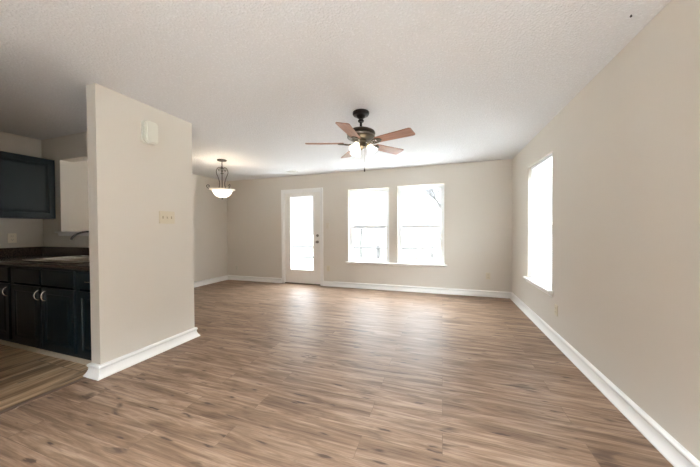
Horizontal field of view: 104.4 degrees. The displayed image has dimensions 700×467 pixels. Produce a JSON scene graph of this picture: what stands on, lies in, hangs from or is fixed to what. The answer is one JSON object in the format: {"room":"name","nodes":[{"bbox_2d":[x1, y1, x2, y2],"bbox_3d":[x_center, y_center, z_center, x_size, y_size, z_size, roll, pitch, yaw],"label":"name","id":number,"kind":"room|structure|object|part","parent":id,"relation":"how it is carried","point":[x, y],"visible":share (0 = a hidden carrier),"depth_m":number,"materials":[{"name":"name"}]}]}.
{"room":"empty living room","nodes":[
{"label":"empty living room","id":0,"kind":"room"},
{"bbox_2d":[41,131,88,247],"bbox_3d":[-3.028,-0.029,3.345,2.255,2.440,0.130,0,1,19],"label":"wall","id":1,"kind":"structure","parent":0,"point":[66,150],"depth_m":3.53,"materials":[{"name":"beige paint"}]},
{"bbox_2d":[42,246,88,255],"bbox_3d":[-3.042,0.224,3.274,2.233,0.104,0.020,0,1,19],"label":"backsplash","id":2,"kind":"structure","parent":1,"relation":"attached to","point":[74,251],"depth_m":3.45,"materials":[{"name":"brown stone"}]},
{"bbox_2d":[54,231,88,235],"bbox_3d":[-3.052,0.001,3.330,1.520,0.056,0.174,0,1,19],"label":"trim","id":3,"kind":"structure","parent":1,"relation":"attached to","point":[60,233],"depth_m":3.42,"materials":[{"name":"white paint"}]},
{"bbox_2d":[0,131,227,281],"bbox_3d":[-4.252,-0.024,3.465,0.140,2.440,7.030,0,1,19],"label":"wall","id":4,"kind":"structure","parent":0,"point":[210,245],"depth_m":5.87,"materials":[{"name":"beige paint"}]},
{"bbox_2d":[7,233,16,242],"bbox_3d":[-4.202,0.057,3.381,0.010,0.118,0.075,0,1,19],"label":"wall outlet","id":5,"kind":"object","parent":4,"relation":"attached to","point":[12,237],"visible":1,"depth_m":3.38,"materials":[{"name":"beige plastic"}]},
{"bbox_2d":[0,246,41,256],"bbox_3d":[-4.205,0.230,3.350,0.020,0.104,0.624,0,1,19],"label":"backsplash","id":6,"kind":"structure","parent":4,"relation":"attached to","point":[20,251],"depth_m":3.44,"materials":[{"name":"brown stone"}]},
{"bbox_2d":[0,151,55,218],"bbox_3d":[-4.079,-0.566,3.222,0.342,0.760,0.758,0,1,19],"label":"upper cabinet","id":7,"kind":"object","parent":4,"relation":"attached to","point":[27,183],"visible":1,"depth_m":3.29,"materials":[{"name":"black paint"}]},
{"bbox_2d":[194,275,281,286],"bbox_3d":[-2.820,1.112,5.036,1.560,0.108,3.170,0,1,19],"label":"baseboard","id":8,"kind":"structure","parent":4,"relation":"attached to","point":[226,277],"depth_m":6.43,"materials":[{"name":"white paint"}]},
{"bbox_2d":[86,83,194,364],"bbox_3d":[-1.996,-0.025,2.699,0.115,2.440,0.910,0,1,19],"label":"wall partition","id":9,"kind":"structure","parent":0,"point":[142,268],"depth_m":2.52,"materials":[{"name":"beige paint"}]},
{"bbox_2d":[83,327,199,380],"bbox_3d":[-1.989,1.141,2.716,0.195,0.108,0.990,0,1,19],"label":"baseboard","id":10,"kind":"structure","parent":9,"relation":"attached to","point":[95,371],"depth_m":2.51,"materials":[{"name":"white paint"}]},
{"bbox_2d":[0,339,91,364],"bbox_3d":[-3.224,1.182,2.766,2.255,0.038,0.016,0,1,19],"label":"trim","id":11,"kind":"structure","parent":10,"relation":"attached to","point":[3,342],"depth_m":2.69,"materials":[{"name":"beige wood"}]},
{"bbox_2d":[141,120,157,144],"bbox_3d":[-1.934,-0.977,2.628,0.050,0.212,0.138,0,1,19],"label":"door chime","id":12,"kind":"object","parent":9,"relation":"attached to","point":[149,130],"visible":1,"depth_m":2.60,"materials":[{"name":"beige plastic"}]},
{"bbox_2d":[159,211,174,223],"bbox_3d":[-1.888,-0.166,2.812,0.018,0.128,0.166,0,1,19],"label":"light switch","id":13,"kind":"object","parent":9,"relation":"attached to","point":[165,217],"visible":1,"depth_m":2.80,"materials":[{"name":"beige plastic"}]},
{"bbox_2d":[0,0,670,180],"bbox_3d":[-1.242,-1.306,2.423,6.512,0.120,7.310,0,1,19],"label":"ceiling","id":14,"kind":"structure","parent":0,"point":[256,82],"depth_m":2.06,"materials":[{"name":"paint"}]},
{"bbox_2d":[206,159,234,198],"bbox_3d":[-2.198,-0.931,4.720,0.444,0.684,0.446,0,1,19],"label":"pendant light","id":15,"kind":"object","parent":14,"relation":"hanging from","point":[222,192],"visible":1,"depth_m":4.64,"materials":[{"name":"white glass"}]},
{"bbox_3d":[-2.217,-0.972,4.710,0.060,0.402,0.060,0,1,19],"label":"stem","id":16,"kind":"part","parent":15,"relation":"part of","materials":[{"name":"grey metal"}]},
{"bbox_3d":[-2.215,-0.682,4.714,0.324,0.126,0.324,0,1,19],"label":"lamp shade","id":17,"kind":"part","parent":15,"relation":"part of","materials":[{"name":"white glass"}]},
{"bbox_2d":[305,109,414,171],"bbox_3d":[0.102,-0.944,2.783,1.123,0.629,1.070,0,1,19],"label":"ceiling fan","id":18,"kind":"object","parent":14,"relation":"hanging from","point":[360,135],"visible":1,"depth_m":2.74,"materials":[{"name":"brown wood"}]},
{"bbox_3d":[-0.263,-0.933,2.826,0.395,0.007,0.132,0,13,1],"label":"blade","id":19,"kind":"part","parent":18,"relation":"part of","materials":[{"name":"brown wood"}]},
{"bbox_3d":[0.003,-0.940,3.181,0.132,0.007,0.395,-13,5,-17],"label":"blade","id":20,"kind":"part","parent":18,"relation":"part of","materials":[{"name":"brown wood"}]},
{"bbox_3d":[-0.006,-0.929,2.463,0.132,0.007,0.395,13,5,18],"label":"blade","id":21,"kind":"part","parent":18,"relation":"part of","materials":[{"name":"brown wood"}]},
{"bbox_3d":[0.047,-0.869,2.716,0.111,0.117,0.111,0,1,-12],"label":"lamp shade","id":22,"kind":"part","parent":18,"relation":"part of","materials":[{"name":"white glass"}]},
{"bbox_3d":[0.058,-0.872,2.933,0.111,0.117,0.112,0,1,19],"label":"lamp shade","id":23,"kind":"part","parent":18,"relation":"part of","materials":[{"name":"white glass"}]},
{"bbox_3d":[0.060,-0.922,2.665,0.084,0.018,0.160,13,5,18],"label":"blade arm","id":24,"kind":"part","parent":18,"relation":"part of","materials":[{"name":"brown metal"}]},
{"bbox_3d":[0.241,-0.871,2.816,0.111,0.117,0.111,-1,1,-42],"label":"lamp shade","id":25,"kind":"part","parent":18,"relation":"part of","materials":[{"name":"white glass"}]},
{"bbox_3d":[0.246,-0.924,2.720,0.160,0.018,0.084,0,-11,37],"label":"blade arm","id":26,"kind":"part","parent":18,"relation":"part of","materials":[{"name":"brown metal"}]},
{"bbox_3d":[0.423,-0.940,3.038,0.395,0.007,0.132,-1,-11,-35],"label":"blade","id":27,"kind":"part","parent":18,"relation":"part of","materials":[{"name":"brown wood"}]},
{"bbox_3d":[0.417,-0.933,2.595,0.395,0.007,0.132,0,-11,37],"label":"blade","id":28,"kind":"part","parent":18,"relation":"part of","materials":[{"name":"brown wood"}]},
{"bbox_2d":[401,160,420,163],"bbox_3d":[1.098,-1.289,4.919,0.340,0.012,0.130,0,1,19],"label":"ceiling vent","id":29,"kind":"object","parent":14,"relation":"in","point":[418,161],"visible":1,"depth_m":4.91,"materials":[{"name":"white metal"}]},
{"bbox_2d":[0,280,673,466],"bbox_3d":[-1.228,1.254,2.459,6.512,0.120,7.310,0,1,19],"label":"floor","id":30,"kind":"structure","parent":0,"point":[275,374],"depth_m":2.00,"materials":[{"name":"brown wood"}]},
{"bbox_2d":[0,265,17,342],"bbox_3d":[-3.829,0.760,3.224,0.811,0.876,0.632,0,1,19],"label":"base cabinet","id":31,"kind":"object","parent":30,"relation":"on","point":[6,334],"visible":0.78,"depth_m":2.86,"materials":[{"name":"black paint"}]},
{"bbox_3d":[-3.819,0.427,2.929,0.540,0.150,0.019,0,1,19],"label":"drawer","id":32,"kind":"part","parent":31,"relation":"part of","materials":[{"name":"black paint"}]},
{"bbox_3d":[-3.817,0.819,2.934,0.540,0.585,0.019,0,1,19],"label":"door","id":33,"kind":"part","parent":31,"relation":"part of","materials":[{"name":"black paint"}]},
{"bbox_2d":[0,377,85,413],"bbox_3d":[-2.332,1.205,1.885,0.040,0.005,0.795,0,1,19],"label":"floor strip","id":34,"kind":"object","parent":30,"relation":"on","point":[83,378],"visible":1,"depth_m":2.00,"materials":[{"name":"brown wood"}]},
{"bbox_2d":[11,265,82,358],"bbox_3d":[-2.927,0.759,2.918,1.090,0.876,0.632,0,1,19],"label":"base cabinet","id":35,"kind":"object","parent":30,"relation":"on","point":[44,300],"visible":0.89,"depth_m":2.63,"materials":[{"name":"black paint"}]},
{"bbox_3d":[-3.268,0.426,2.742,0.507,0.150,0.019,0,1,19],"label":"drawer","id":36,"kind":"part","parent":35,"relation":"part of","materials":[{"name":"black paint"}]},
{"bbox_3d":[-3.266,0.819,2.748,0.507,0.585,0.019,0,1,19],"label":"door","id":37,"kind":"part","parent":35,"relation":"part of","materials":[{"name":"black paint"}]},
{"bbox_2d":[0,246,89,270],"bbox_3d":[-3.151,0.248,2.984,2.253,0.142,0.640,0,1,19],"label":"countertop","id":38,"kind":"structure","parent":35,"relation":"on","point":[8,256],"depth_m":3.32,"materials":[{"name":"brown stone"}]},
{"bbox_2d":[22,255,89,263],"bbox_3d":[-2.920,0.356,2.913,0.850,0.182,0.492,0,1,19],"label":"sink","id":39,"kind":"object","parent":38,"relation":"in","point":[68,259],"visible":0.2,"depth_m":2.91,"materials":[{"name":"silver metal"}]},
{"bbox_3d":[-3.114,0.362,2.958,0.370,0.170,0.370,0,1,19],"label":"bowl","id":40,"kind":"part","parent":39,"relation":"part of","materials":[{"name":"silver metal"}]},
{"bbox_3d":[-2.735,0.362,2.830,0.370,0.170,0.370,0,1,19],"label":"bowl","id":41,"kind":"part","parent":39,"relation":"part of","materials":[{"name":"silver metal"}]},
{"bbox_2d":[70,231,88,239],"bbox_3d":[-2.931,0.120,3.048,0.285,0.303,0.134,-1,1,-36],"label":"faucet","id":42,"kind":"object","parent":38,"relation":"on","point":[81,232],"visible":0.3,"depth_m":2.97,"materials":[{"name":"black metal"}]},
{"bbox_3d":[-2.765,0.426,2.571,0.509,0.150,0.019,0,1,19],"label":"drawer","id":43,"kind":"part","parent":35,"relation":"part of","materials":[{"name":"black paint"}]},
{"bbox_3d":[-2.762,0.818,2.577,0.509,0.585,0.019,0,1,19],"label":"door","id":44,"kind":"part","parent":35,"relation":"part of","materials":[{"name":"black paint"}]},
{"bbox_2d":[77,270,91,360],"bbox_3d":[-2.245,0.758,2.687,0.346,0.876,0.632,0,1,19],"label":"base cabinet","id":45,"kind":"object","parent":30,"relation":"on","point":[84,309],"visible":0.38,"depth_m":2.44,"materials":[{"name":"black paint"}]},
{"bbox_3d":[-2.330,0.425,2.424,0.295,0.150,0.019,0,1,19],"label":"drawer","id":46,"kind":"part","parent":45,"relation":"part of","materials":[{"name":"black paint"}]},
{"bbox_3d":[-2.328,0.818,2.429,0.295,0.585,0.019,0,1,19],"label":"door","id":47,"kind":"part","parent":45,"relation":"part of","materials":[{"name":"black paint"}]},
{"bbox_2d":[227,159,511,291],"bbox_3d":[-0.083,-0.081,5.836,6.512,2.440,0.140,0,1,19],"label":"wall","id":48,"kind":"structure","parent":0,"point":[477,195],"depth_m":5.43,"materials":[{"name":"beige paint"}]},
{"bbox_2d":[284,191,320,284],"bbox_3d":[-1.065,0.100,6.142,0.925,2.080,0.196,0,1,19],"label":"door","id":49,"kind":"structure","parent":48,"relation":"in","point":[293,276],"depth_m":6.11,"materials":[{"name":"white paint"}]},
{"bbox_3d":[-1.083,-0.003,6.108,0.635,1.705,0.014,0,1,19],"label":"glazing frame","id":50,"kind":"part","parent":49,"relation":"part of","materials":[{"name":"glass"}]},
{"bbox_2d":[281,187,323,285],"bbox_3d":[-1.082,0.070,6.093,1.049,2.142,0.018,0,1,19],"label":"trim","id":51,"kind":"structure","parent":48,"relation":"attached to","point":[305,189],"depth_m":6.03,"materials":[{"name":"white paint"}]},
{"bbox_2d":[349,188,388,261],"bbox_3d":[0.409,-0.165,5.704,0.868,1.517,0.060,0,1,19],"label":"window","id":52,"kind":"structure","parent":48,"relation":"in","point":[351,192],"depth_m":5.72,"materials":[{"name":"white plastic"}]},
{"bbox_3d":[0.412,-0.506,5.714,0.802,0.772,0.022,0,1,19],"label":"sash","id":53,"kind":"part","parent":52,"relation":"part of","materials":[{"name":"glass"}]},
{"bbox_3d":[0.407,0.204,5.699,0.802,0.715,0.022,0,1,19],"label":"sash","id":54,"kind":"part","parent":52,"relation":"part of","materials":[{"name":"glass"}]},
{"bbox_2d":[346,261,446,267],"bbox_3d":[0.869,0.618,5.423,2.020,0.054,0.050,0,1,19],"label":"trim","id":55,"kind":"structure","parent":48,"relation":"attached to","point":[347,262],"depth_m":5.38,"materials":[{"name":"white paint"}]},
{"bbox_2d":[398,184,443,263],"bbox_3d":[1.398,-0.176,5.368,0.882,1.537,0.060,0,1,19],"label":"window","id":56,"kind":"structure","parent":48,"relation":"in","point":[441,186],"depth_m":5.37,"materials":[{"name":"white plastic"}]},
{"bbox_3d":[1.401,-0.517,5.378,0.816,0.792,0.022,0,1,19],"label":"sash","id":57,"kind":"part","parent":56,"relation":"part of","materials":[{"name":"glass"}]},
{"bbox_3d":[1.397,0.203,5.363,0.816,0.715,0.022,0,1,19],"label":"sash","id":58,"kind":"part","parent":56,"relation":"part of","materials":[{"name":"glass"}]},
{"bbox_2d":[512,0,699,460],"bbox_3d":[1.782,-0.028,1.417,0.140,2.440,7.030,0,1,19],"label":"wall","id":59,"kind":"structure","parent":0,"point":[625,149],"depth_m":1.75,"materials":[{"name":"beige paint"}]},
{"bbox_2d":[323,281,699,466],"bbox_3d":[0.009,1.139,2.038,3.616,0.108,7.030,0,1,19],"label":"baseboard","id":60,"kind":"structure","parent":59,"relation":"attached to","point":[670,448],"depth_m":2.13,"materials":[{"name":"white paint"}]},
{"bbox_2d":[523,276,552,296],"bbox_3d":[2.417,0.664,3.468,0.125,0.069,1.000,0,1,19],"label":"trim","id":61,"kind":"structure","parent":59,"relation":"attached to","point":[538,284],"depth_m":3.37,"materials":[{"name":"white paint"}]},
{"bbox_2d":[534,159,551,283],"bbox_3d":[2.500,-0.146,3.427,0.060,1.560,0.900,0,1,19],"label":"window","id":62,"kind":"structure","parent":59,"relation":"in","point":[536,204],"depth_m":3.81,"materials":[{"name":"white plastic"}]},
{"bbox_2d":[531,154,551,286],"bbox_3d":[2.439,-0.154,3.447,0.042,1.544,0.888,0,1,19],"label":"window blind","id":63,"kind":"object","parent":62,"relation":"attached to","point":[535,271],"visible":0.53,"depth_m":3.47,"materials":[{"name":"white plastic"}]},
{"bbox_3d":[2.449,0.611,3.456,0.024,0.014,0.880,0,1,19],"label":"rail","id":64,"kind":"part","parent":63,"relation":"part of","materials":[{"name":"white plastic"}]},
{"bbox_3d":[2.492,0.230,3.435,0.022,0.745,0.834,0,1,19],"label":"sash","id":65,"kind":"part","parent":62,"relation":"part of","materials":[{"name":"glass"}]},
{"bbox_3d":[2.512,-0.501,3.417,0.022,0.785,0.834,0,1,19],"label":"sash","id":66,"kind":"part","parent":62,"relation":"part of","materials":[{"name":"glass"}]},
{"bbox_2d":[555,304,557,315],"bbox_3d":[2.213,0.823,2.920,0.010,0.118,0.075,0,1,19],"label":"wall outlet","id":67,"kind":"object","parent":59,"relation":"attached to","point":[556,306],"visible":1,"depth_m":2.90,"materials":[{"name":"beige plastic"}]},
{"label":"outside","id":68,"kind":"structure","parent":0,"visible":0},
{"bbox_2d":[292,234,551,276],"bbox_3d":[8.042,1.199,23.694,120.000,0.120,130.000,0,1,19],"label":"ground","id":69,"kind":"structure","parent":68,"point":[368,240],"depth_m":25.50,"materials":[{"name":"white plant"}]},
{"bbox_2d":[360,229,362,257],"bbox_3d":[0.561,0.546,13.548,0.145,1.561,0.100,0,1,19],"label":"post","id":70,"kind":"object","parent":69,"relation":"on","point":[361,229],"visible":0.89,"depth_m":13.52,"materials":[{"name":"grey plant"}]},
{"bbox_2d":[292,245,440,260],"bbox_3d":[-0.326,0.897,9.617,9.600,0.980,0.125,0,1,19],"label":"rail fence","id":71,"kind":"object","parent":69,"relation":"on","point":[377,247],"visible":0.16,"depth_m":9.14,"materials":[{"name":"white wood"}]},
{"bbox_3d":[-0.344,0.487,9.564,9.600,0.060,0.025,0,1,19],"label":"rail","id":72,"kind":"part","parent":71,"relation":"part of","materials":[{"name":"white wood"}]},
{"bbox_3d":[-0.342,0.867,9.569,9.600,0.060,0.025,0,1,19],"label":"rail","id":73,"kind":"part","parent":71,"relation":"part of","materials":[{"name":"white wood"}]},
{"bbox_3d":[0.956,0.895,9.195,0.100,0.980,0.100,0,1,19],"label":"post","id":74,"kind":"part","parent":71,"relation":"part of","materials":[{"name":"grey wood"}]},
{"bbox_3d":[2.614,0.894,8.633,0.100,0.980,0.100,0,1,19],"label":"post","id":75,"kind":"part","parent":71,"relation":"part of","materials":[{"name":"white wood"}]},
{"bbox_2d":[410,236,440,259],"bbox_3d":[3.953,0.729,13.988,1.641,1.182,1.299,0,1,19],"label":"shrub","id":76,"kind":"object","parent":69,"relation":"on","point":[425,242],"visible":0.8,"depth_m":13.64,"materials":[{"name":"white plant"}]},
{"bbox_2d":[426,188,440,241],"bbox_3d":[9.635,-2.396,28.238,4.132,6.929,4.463,0,1,45],"label":"bare tree","id":77,"kind":"object","parent":69,"relation":"on","point":[429,190],"visible":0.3,"depth_m":28.39,"materials":[{"name":"grey plant"}]}
]}

